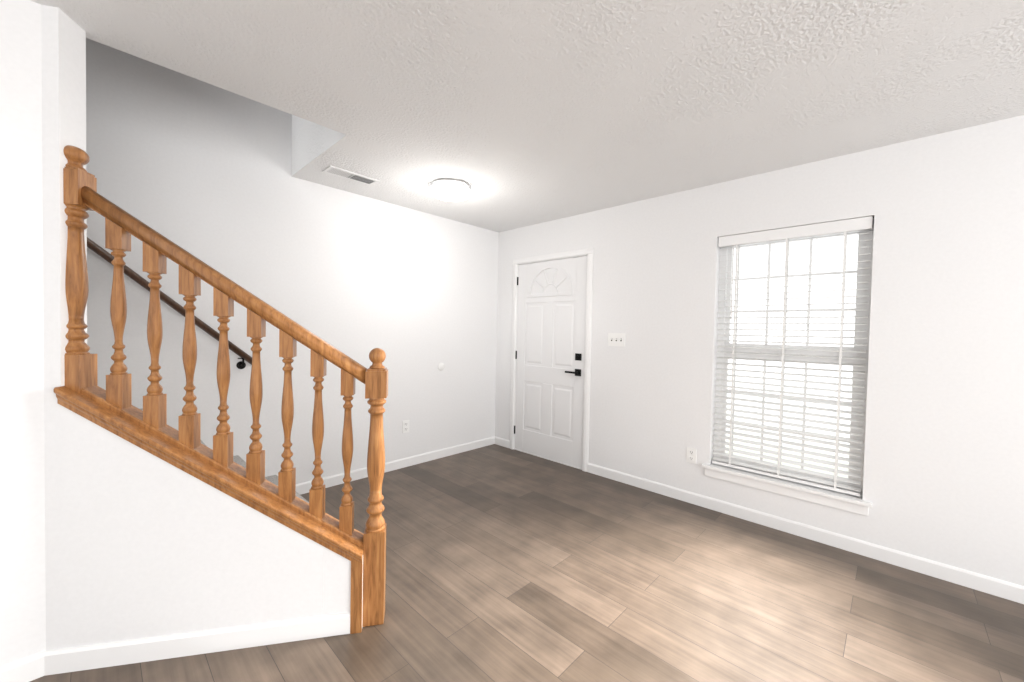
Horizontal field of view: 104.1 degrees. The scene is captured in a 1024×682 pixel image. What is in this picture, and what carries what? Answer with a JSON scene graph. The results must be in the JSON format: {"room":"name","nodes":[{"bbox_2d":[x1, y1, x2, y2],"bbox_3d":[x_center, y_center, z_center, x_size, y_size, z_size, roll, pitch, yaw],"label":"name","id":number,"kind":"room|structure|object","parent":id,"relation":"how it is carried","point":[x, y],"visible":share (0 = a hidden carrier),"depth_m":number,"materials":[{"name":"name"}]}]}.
{"room":"living room","nodes":[
{"label":"living room","id":0,"kind":"room"},
{"bbox_2d":[0,0,307,666],"bbox_3d":[-2.990,-1.427,0.923,1.258,5.300,5.085,2,2,44],"label":"wall","id":1,"kind":"structure","parent":0,"point":[42,86],"depth_m":1.44,"materials":[{"name":"paint"}]},
{"bbox_2d":[0,436,1023,681],"bbox_3d":[-0.277,1.262,-0.131,6.500,0.085,7.000,2,2,44],"label":"baseboard","id":2,"kind":"structure","parent":1,"relation":"attached to","point":[52,662],"depth_m":1.70,"materials":[{"name":"white wood"}]},
{"bbox_2d":[60,405,362,648],"bbox_3d":[-1.170,0.720,1.658,1.060,1.048,0.124,1,1,-13],"label":"wall","id":3,"kind":"structure","parent":0,"point":[152,545],"depth_m":1.55,"materials":[{"name":"paint"}]},
{"bbox_2d":[54,145,387,633],"bbox_3d":[-1.117,0.260,1.653,1.148,1.969,0.168,1,1,-13],"label":"rail","id":4,"kind":"object","parent":3,"relation":"on","point":[110,408],"visible":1,"depth_m":1.61,"materials":[{"name":"brown wood"}]},
{"bbox_2d":[86,38,498,483],"bbox_3d":[-2.624,-1.398,2.107,0.150,5.200,7.300,2,2,44],"label":"wall","id":5,"kind":"structure","parent":0,"point":[199,169],"depth_m":2.96,"materials":[{"name":"paint"}]},
{"bbox_2d":[87,237,251,368],"bbox_3d":[-2.933,-1.269,1.621,0.082,2.947,3.327,2,2,44],"label":"stair handrail","id":6,"kind":"object","parent":5,"relation":"attached to","point":[138,279],"visible":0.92,"depth_m":2.47,"materials":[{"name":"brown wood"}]},
{"bbox_2d":[402,420,408,432],"bbox_3d":[-1.005,0.811,3.783,0.008,0.116,0.072,2,2,44],"label":"outlet","id":7,"kind":"object","parent":5,"relation":"attached to","point":[405,426],"visible":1,"depth_m":3.78,"materials":[{"name":"white plastic"}]},
{"bbox_2d":[438,363,444,370],"bbox_3d":[-0.719,0.261,4.058,0.006,0.080,0.080,2,2,44],"label":"plate","id":8,"kind":"object","parent":5,"relation":"attached to","point":[441,366],"visible":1,"depth_m":4.06,"materials":[{"name":"white plastic"}]},
{"bbox_2d":[30,444,1023,681],"bbox_3d":[-0.279,1.355,-0.129,6.800,0.100,7.300,2,2,44],"label":"floor","id":9,"kind":"structure","parent":0,"point":[504,564],"depth_m":1.94,"materials":[{"name":"brown wood"}]},
{"bbox_2d":[140,408,385,594],"bbox_3d":[-2.327,-0.148,1.180,1.639,2.758,3.385,2,2,44],"label":"stair","id":10,"kind":"structure","parent":9,"relation":"on","point":[237,459],"depth_m":2.72,"materials":[{"name":"grey carpet"}]},
{"bbox_2d":[31,0,1023,231],"bbox_3d":[-0.225,-1.284,-0.192,6.800,0.300,7.300,2,2,44],"label":"ceiling","id":11,"kind":"structure","parent":0,"point":[514,114],"depth_m":1.79,"materials":[{"name":"white paint"}]},
{"bbox_2d":[322,165,379,185],"bbox_3d":[-1.194,-1.226,2.974,0.150,0.006,0.370,2,2,44],"label":"ceiling vent","id":12,"kind":"object","parent":11,"relation":"in","point":[346,174],"visible":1,"depth_m":2.96,"materials":[{"name":"white metal"}]},
{"bbox_2d":[429,178,470,200],"bbox_3d":[-0.479,-1.171,3.130,0.321,0.094,0.316,2,2,44],"label":"ceiling light","id":13,"kind":"object","parent":11,"relation":"attached to","point":[449,189],"visible":1,"depth_m":3.04,"materials":[{"name":"white glass"}]},
{"bbox_2d":[495,115,1023,585],"bbox_3d":[2.278,-0.073,2.367,6.650,2.740,0.150,2,2,44],"label":"wall","id":14,"kind":"structure","parent":0,"point":[943,479],"depth_m":2.34,"materials":[{"name":"paint"}]},
{"bbox_2d":[514,256,586,467],"bbox_3d":[0.362,0.192,4.097,0.898,2.022,0.100,2,2,44],"label":"door","id":15,"kind":"structure","parent":14,"relation":"in","point":[550,351],"depth_m":4.07,"materials":[{"name":"white wood"}]},
{"bbox_2d":[509,248,593,471],"bbox_3d":[0.414,0.166,4.142,1.024,2.102,0.166,2,2,44],"label":"door frame","id":16,"kind":"structure","parent":14,"relation":"attached to","point":[588,252],"depth_m":3.85,"materials":[{"name":"white wood"}]},
{"bbox_2d":[608,333,624,346],"bbox_3d":[0.926,-0.012,3.547,0.164,0.116,0.016,2,2,44],"label":"switch plate","id":17,"kind":"object","parent":14,"relation":"attached to","point":[616,339],"visible":1,"depth_m":3.55,"materials":[{"name":"white plastic"}]},
{"bbox_2d":[686,447,696,463],"bbox_3d":[1.396,0.890,3.106,0.072,0.116,0.008,2,2,44],"label":"outlet","id":18,"kind":"object","parent":14,"relation":"attached to","point":[691,454],"visible":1,"depth_m":3.10,"materials":[{"name":"white plastic"}]},
{"bbox_2d":[702,218,873,515],"bbox_3d":[1.861,0.135,2.737,0.960,1.800,0.183,2,2,44],"label":"window","id":19,"kind":"structure","parent":14,"relation":"in","point":[868,245],"depth_m":2.69,"materials":[{"name":"white plastic"}]},
{"bbox_2d":[712,216,872,496],"bbox_3d":[1.854,0.088,2.728,0.854,1.700,0.072,2,2,44],"label":"window blinds","id":20,"kind":"object","parent":19,"relation":"attached to","point":[844,227],"visible":0.98,"depth_m":2.69,"materials":[{"name":"white plastic"}]},
{"label":"outside","id":21,"kind":"structure","parent":0,"visible":0},
{"bbox_2d":[726,235,857,477],"bbox_3d":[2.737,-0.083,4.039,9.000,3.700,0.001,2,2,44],"label":"window glass","id":22,"kind":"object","parent":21,"point":[792,245],"depth_m":3.96,"materials":[{"name":"clear glass"}]}
]}

